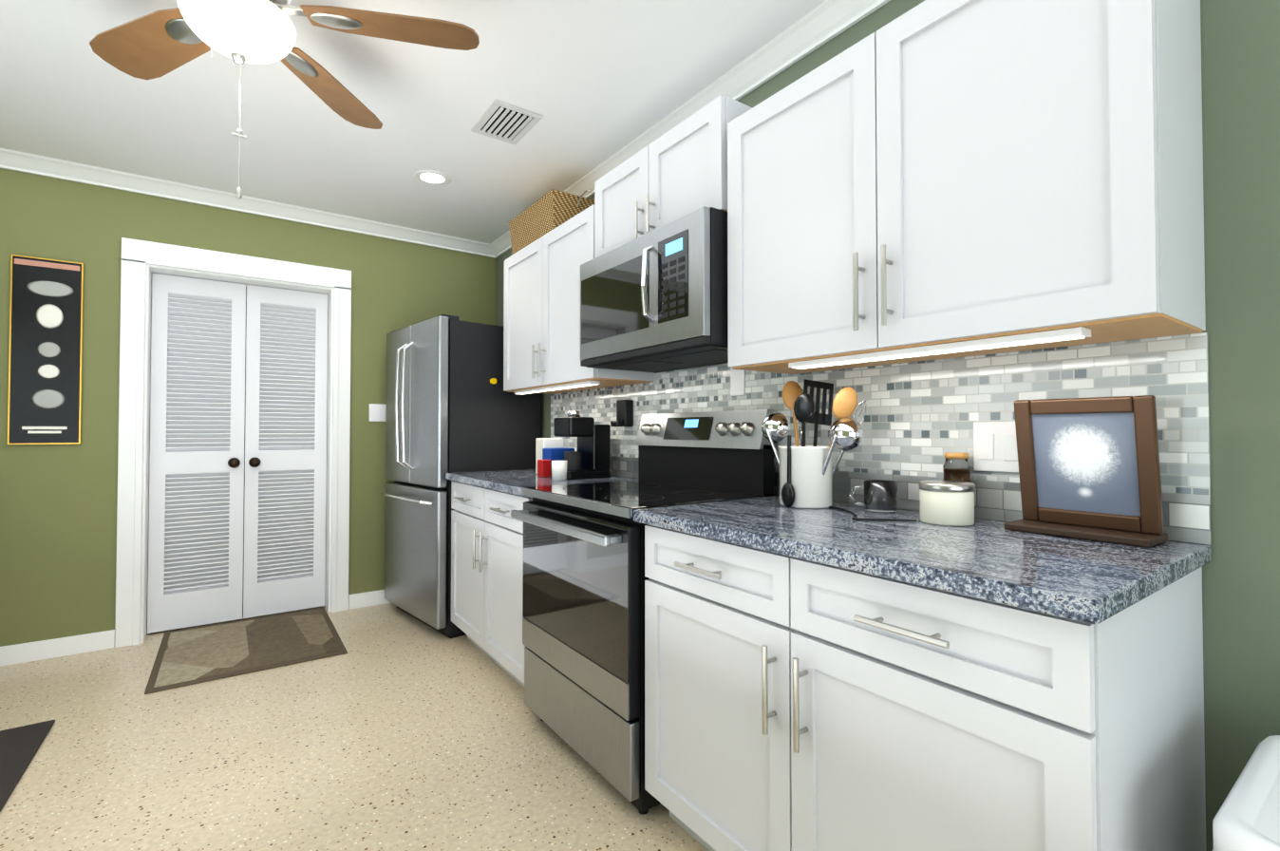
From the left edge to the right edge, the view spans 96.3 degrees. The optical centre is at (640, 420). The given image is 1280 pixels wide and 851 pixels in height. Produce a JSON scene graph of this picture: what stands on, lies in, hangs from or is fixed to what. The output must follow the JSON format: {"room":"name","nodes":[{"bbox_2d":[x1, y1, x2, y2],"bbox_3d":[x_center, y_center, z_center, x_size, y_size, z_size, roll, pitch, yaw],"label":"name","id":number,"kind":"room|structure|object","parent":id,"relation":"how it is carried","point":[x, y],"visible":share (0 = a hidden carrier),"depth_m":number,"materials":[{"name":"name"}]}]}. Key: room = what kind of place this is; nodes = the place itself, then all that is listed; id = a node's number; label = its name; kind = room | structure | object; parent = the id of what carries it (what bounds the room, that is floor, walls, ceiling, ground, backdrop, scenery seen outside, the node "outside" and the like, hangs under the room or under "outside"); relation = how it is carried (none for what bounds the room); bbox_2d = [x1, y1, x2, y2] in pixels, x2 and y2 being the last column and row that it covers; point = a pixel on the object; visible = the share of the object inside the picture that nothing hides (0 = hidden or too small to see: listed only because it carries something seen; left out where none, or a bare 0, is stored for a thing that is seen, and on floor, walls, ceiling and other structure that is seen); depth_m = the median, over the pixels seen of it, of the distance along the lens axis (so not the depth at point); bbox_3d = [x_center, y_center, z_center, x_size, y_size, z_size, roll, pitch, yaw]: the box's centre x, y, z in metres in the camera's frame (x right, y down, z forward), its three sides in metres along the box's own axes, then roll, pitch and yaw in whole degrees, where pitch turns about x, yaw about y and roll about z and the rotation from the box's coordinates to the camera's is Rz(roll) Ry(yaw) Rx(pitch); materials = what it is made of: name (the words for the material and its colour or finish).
{"room":"kitchen","nodes":[
{"label":"kitchen","id":0,"kind":"room"},
{"bbox_2d":[0,168,496,646],"bbox_3d":[-2.556,-0.049,3.602,3.200,2.520,0.600,1,-1,-35],"label":"wall","id":1,"kind":"structure","parent":0,"point":[57,538],"depth_m":3.04,"materials":[{"name":"green paint"}]},
{"bbox_2d":[7,254,83,444],"bbox_3d":[-3.006,-0.353,2.906,0.260,0.940,0.018,1,-1,-35],"label":"picture frame","id":2,"kind":"object","parent":1,"relation":"attached to","point":[46,350],"visible":1,"depth_m":2.90,"materials":[{"name":"gold metal"}]},
{"bbox_2d":[0,629,114,666],"bbox_3d":[-3.233,1.149,2.723,1.101,0.095,0.013,1,-1,-35],"label":"baseboard","id":3,"kind":"structure","parent":1,"relation":"attached to","point":[28,651],"depth_m":2.91,"materials":[{"name":"white wood"}]},
{"bbox_2d":[114,237,351,647],"bbox_3d":[-2.384,0.115,3.461,1.114,2.187,0.224,1,-1,-35],"label":"door frame","id":4,"kind":"structure","parent":1,"relation":"attached to","point":[142,261],"depth_m":3.21,"materials":[{"name":"white wood"}]},
{"bbox_2d":[147,272,328,633],"bbox_3d":[-2.399,0.180,3.482,0.884,2.034,0.100,1,-1,-35],"label":"closet doors","id":5,"kind":"structure","parent":1,"relation":"in","point":[202,416],"depth_m":3.47,"materials":[{"name":"white paint"}]},
{"bbox_2d":[0,148,489,256],"bbox_3d":[-2.357,-1.276,3.352,3.030,0.075,0.075,1,-1,-35],"label":"crown molding","id":6,"kind":"structure","parent":1,"relation":"attached to","point":[10,160],"depth_m":3.30,"materials":[{"name":"white wood"}]},
{"bbox_2d":[348,589,391,609],"bbox_3d":[-1.474,1.170,3.974,0.980,0.095,0.013,1,-1,-35],"label":"baseboard","id":7,"kind":"structure","parent":1,"relation":"attached to","point":[374,597],"depth_m":3.75,"materials":[{"name":"white wood"}]},
{"bbox_2d":[369,403,386,421],"bbox_3d":[-1.736,-0.055,3.809,0.116,0.116,0.009,1,-1,-35],"label":"switch plate","id":8,"kind":"object","parent":1,"relation":"attached to","point":[377,412],"visible":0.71,"depth_m":3.80,"materials":[{"name":"white plastic"}]},
{"bbox_2d":[0,602,708,850],"bbox_3d":[-0.646,1.194,0.895,3.500,0.060,7.190,1,-1,-35],"label":"floor","id":9,"kind":"structure","parent":0,"point":[394,728],"depth_m":2.00,"materials":[{"name":"stone"}]},
{"bbox_2d":[0,719,55,810],"bbox_3d":[-2.081,1.168,1.520,0.495,0.014,1.470,1,-1,-35],"label":"kitchen mat","id":10,"kind":"object","parent":9,"relation":"on","point":[19,746],"visible":1,"depth_m":2.04,"materials":[{"name":"grey rubber"}]},
{"bbox_2d":[144,607,347,694],"bbox_3d":[-2.103,1.198,3.108,0.800,0.010,0.925,1,-1,-35],"label":"rug","id":11,"kind":"object","parent":9,"relation":"on","point":[197,655],"visible":1,"depth_m":3.01,"materials":[{"name":"brown fabric"}]},
{"bbox_2d":[380,314,540,638],"bbox_3d":[-1.156,0.313,3.611,0.726,1.797,0.822,1,-1,-43],"label":"fridge","id":12,"kind":"object","parent":9,"relation":"on","point":[452,405],"visible":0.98,"depth_m":3.32,"materials":[{"name":"grey metal"}]},
{"bbox_2d":[451,480,532,687],"bbox_3d":[-0.492,0.757,2.910,0.618,0.884,1.012,1,-1,-35],"label":"base cabinet","id":13,"kind":"object","parent":9,"relation":"on","point":[487,543],"depth_m":2.68,"materials":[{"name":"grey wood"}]},
{"bbox_2d":[445,469,1211,624],"bbox_3d":[0.038,0.283,2.145,0.649,0.034,2.907,1,-1,-35],"label":"countertop","id":14,"kind":"structure","parent":13,"relation":"on","point":[1090,581],"depth_m":1.12,"materials":[{"name":"stone"}]},
{"bbox_2d":[535,437,574,480],"bbox_3d":[-0.417,0.182,2.870,0.237,0.190,0.446,1,-1,-35],"label":"packs","id":15,"kind":"object","parent":14,"relation":"on","point":[551,461],"visible":0.92,"depth_m":2.90,"materials":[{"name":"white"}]},
{"bbox_2d":[554,410,610,479],"bbox_3d":[-0.287,0.113,2.833,0.230,0.328,0.170,1,-1,-35],"label":"coffee maker","id":16,"kind":"object","parent":14,"relation":"on","point":[590,458],"visible":0.94,"depth_m":2.78,"materials":[{"name":"black plastic"}]},
{"bbox_2d":[760,378,865,508],"bbox_3d":[0.518,0.062,1.768,0.228,0.393,0.352,1,-1,-35],"label":"utensil crock","id":17,"kind":"object","parent":14,"relation":"on","point":[806,474],"visible":1,"depth_m":1.69,"materials":[{"name":"white ceramic"}]},
{"bbox_2d":[828,506,916,521],"bbox_3d":[0.575,0.252,1.562,0.157,0.006,0.337,1,-1,-35],"label":"cable","id":18,"kind":"object","parent":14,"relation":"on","point":[855,517],"visible":0.81,"depth_m":1.46,"materials":[{"name":"black plastic"}]},
{"bbox_2d":[848,479,897,512],"bbox_3d":[0.673,0.213,1.634,0.104,0.085,0.108,1,-1,-35],"label":"glass mug","id":19,"kind":"object","parent":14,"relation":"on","point":[880,496],"visible":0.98,"depth_m":1.60,"materials":[{"name":"clear glass"}]},
{"bbox_2d":[918,480,975,526],"bbox_3d":[0.764,0.202,1.431,0.124,0.101,0.124,1,-1,-35],"label":"candle jar","id":20,"kind":"object","parent":14,"relation":"on","point":[948,502],"visible":1,"depth_m":1.38,"materials":[{"name":"beige glass"}]},
{"bbox_2d":[942,452,970,482],"bbox_3d":[0.830,0.168,1.504,0.062,0.171,0.062,1,-1,-35],"label":"jar","id":21,"kind":"object","parent":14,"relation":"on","point":[956,466],"visible":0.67,"depth_m":1.48,"materials":[{"name":"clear glass"}]},
{"bbox_2d":[1004,518,1167,547],"bbox_3d":[0.966,0.241,1.255,0.125,0.017,0.260,1,-1,-35],"label":"display stand","id":22,"kind":"object","parent":14,"relation":"on","point":[1132,538],"visible":0.94,"depth_m":1.21,"materials":[{"name":"brown wood"}]},
{"bbox_2d":[1013,395,1164,534],"bbox_3d":[0.965,0.090,1.248,0.061,0.281,0.250,1,-1,-35],"label":"framed picture","id":23,"kind":"object","parent":22,"relation":"on","point":[1091,461],"visible":1,"depth_m":1.23,"materials":[{"name":"brown wood"}]},
{"bbox_2d":[510,409,774,813],"bbox_3d":[-0.022,0.573,2.136,0.687,1.225,0.762,1,-1,-35],"label":"range","id":24,"kind":"object","parent":9,"relation":"on","point":[584,577],"visible":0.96,"depth_m":1.97,"materials":[{"name":"silver metal"}]},
{"bbox_2d":[644,524,1206,850],"bbox_3d":[0.574,0.731,1.411,0.618,0.884,1.072,1,-1,-35],"label":"base cabinet","id":25,"kind":"object","parent":9,"relation":"on","point":[791,703],"depth_m":1.07,"materials":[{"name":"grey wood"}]},
{"bbox_2d":[1212,734,1279,850],"bbox_3d":[1.095,0.850,0.676,0.445,0.621,0.545,1,-1,-35],"label":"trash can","id":26,"kind":"object","parent":9,"relation":"on","point":[1247,817],"visible":1,"depth_m":0.81,"materials":[{"name":"white plastic"}]},
{"bbox_2d":[0,0,826,244],"bbox_3d":[-0.646,-1.395,0.941,3.500,0.080,7.190,1,-1,-35],"label":"ceiling","id":27,"kind":"structure","parent":0,"point":[595,83],"depth_m":2.37,"materials":[{"name":"white paint"}]},
{"bbox_2d":[89,0,479,199],"bbox_3d":[-1.074,-0.971,1.512,1.199,0.747,1.178,1,-1,-35],"label":"ceiling fan","id":28,"kind":"object","parent":27,"relation":"hanging from","point":[158,44],"visible":1,"depth_m":1.63,"materials":[{"name":"brown wood"}]},
{"bbox_2d":[413,169,451,186],"bbox_3d":[-1.124,-1.313,3.103,0.190,0.007,0.190,1,-1,-35],"label":"recessed light","id":29,"kind":"object","parent":27,"relation":"in","point":[433,178],"visible":1,"depth_m":3.10,"materials":[{"name":"white"}]},
{"bbox_2d":[470,98,543,145],"bbox_3d":[-0.595,-1.320,2.551,0.215,0.014,0.300,1,-1,-35],"label":"ceiling vent","id":30,"kind":"object","parent":27,"relation":"in","point":[505,122],"visible":1,"depth_m":2.54,"materials":[{"name":"white metal"}]},
{"bbox_2d":[495,0,1279,850],"bbox_3d":[0.719,-0.079,1.889,0.150,2.520,7.190,1,-1,-35],"label":"wall","id":31,"kind":"structure","parent":0,"point":[1240,142],"depth_m":1.12,"materials":[{"name":"green paint"}]},
{"bbox_2d":[503,206,654,394],"bbox_3d":[-0.363,-0.560,3.000,0.327,0.759,1.017,1,-1,-35],"label":"upper cabinet","id":32,"kind":"object","parent":31,"relation":"attached to","point":[541,291],"depth_m":2.86,"materials":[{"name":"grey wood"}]},
{"bbox_2d":[508,188,594,254],"bbox_3d":[-0.447,-1.047,3.122,0.280,0.215,0.706,1,-1,-35],"label":"basket","id":33,"kind":"object","parent":32,"relation":"on","point":[551,210],"visible":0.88,"depth_m":2.98,"materials":[{"name":"wicker"}]},
{"bbox_2d":[590,94,742,259],"bbox_3d":[0.165,-0.861,2.264,0.327,0.372,0.796,1,-1,-35],"label":"upper cabinet","id":34,"kind":"object","parent":31,"relation":"attached to","point":[677,175],"depth_m":2.11,"materials":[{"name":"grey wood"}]},
{"bbox_2d":[580,206,728,372],"bbox_3d":[0.113,-0.451,2.219,0.455,0.440,0.792,1,-1,-35],"label":"microwave","id":35,"kind":"object","parent":34,"relation":"attached to","point":[655,300],"visible":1,"depth_m":1.99,"materials":[{"name":"grey metal"}]},
{"bbox_2d":[486,0,890,258],"bbox_3d":[0.757,-1.305,1.661,0.075,0.075,6.440,1,-1,-35],"label":"crown molding","id":36,"kind":"structure","parent":31,"relation":"attached to","point":[826,21],"depth_m":2.11,"materials":[{"name":"white wood"}]},
{"bbox_2d":[550,332,1211,545],"bbox_3d":[0.299,0.020,2.337,0.008,0.496,2.910,1,-1,-35],"label":"backsplash","id":37,"kind":"structure","parent":31,"relation":"attached to","point":[919,420],"depth_m":1.55,"materials":[{"name":"tile"}]},
{"bbox_2d":[610,399,633,426],"bbox_3d":[-0.092,-0.038,2.803,0.090,0.130,0.080,1,-1,-35],"label":"wall holder","id":38,"kind":"object","parent":37,"relation":"attached to","point":[624,412],"visible":1,"depth_m":2.78,"materials":[{"name":"black plastic"}]},
{"bbox_2d":[730,367,745,395],"bbox_3d":[0.376,-0.156,2.215,0.010,0.115,0.073,1,-1,-35],"label":"electrical outlet plate","id":39,"kind":"object","parent":37,"relation":"attached to","point":[737,376],"depth_m":2.21,"materials":[{"name":"white plastic"}]},
{"bbox_2d":[973,421,1018,472],"bbox_3d":[0.912,0.065,1.458,0.010,0.127,0.123,1,-1,-35],"label":"electrical outlet plate","id":40,"kind":"object","parent":37,"relation":"attached to","point":[994,446],"depth_m":1.46,"materials":[{"name":"white plastic"}]},
{"bbox_2d":[719,0,1205,374],"bbox_3d":[0.709,-0.566,1.494,0.327,0.779,1.037,1,-1,-35],"label":"upper cabinet","id":41,"kind":"object","parent":31,"relation":"attached to","point":[936,178],"depth_m":1.23,"materials":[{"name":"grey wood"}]}
]}

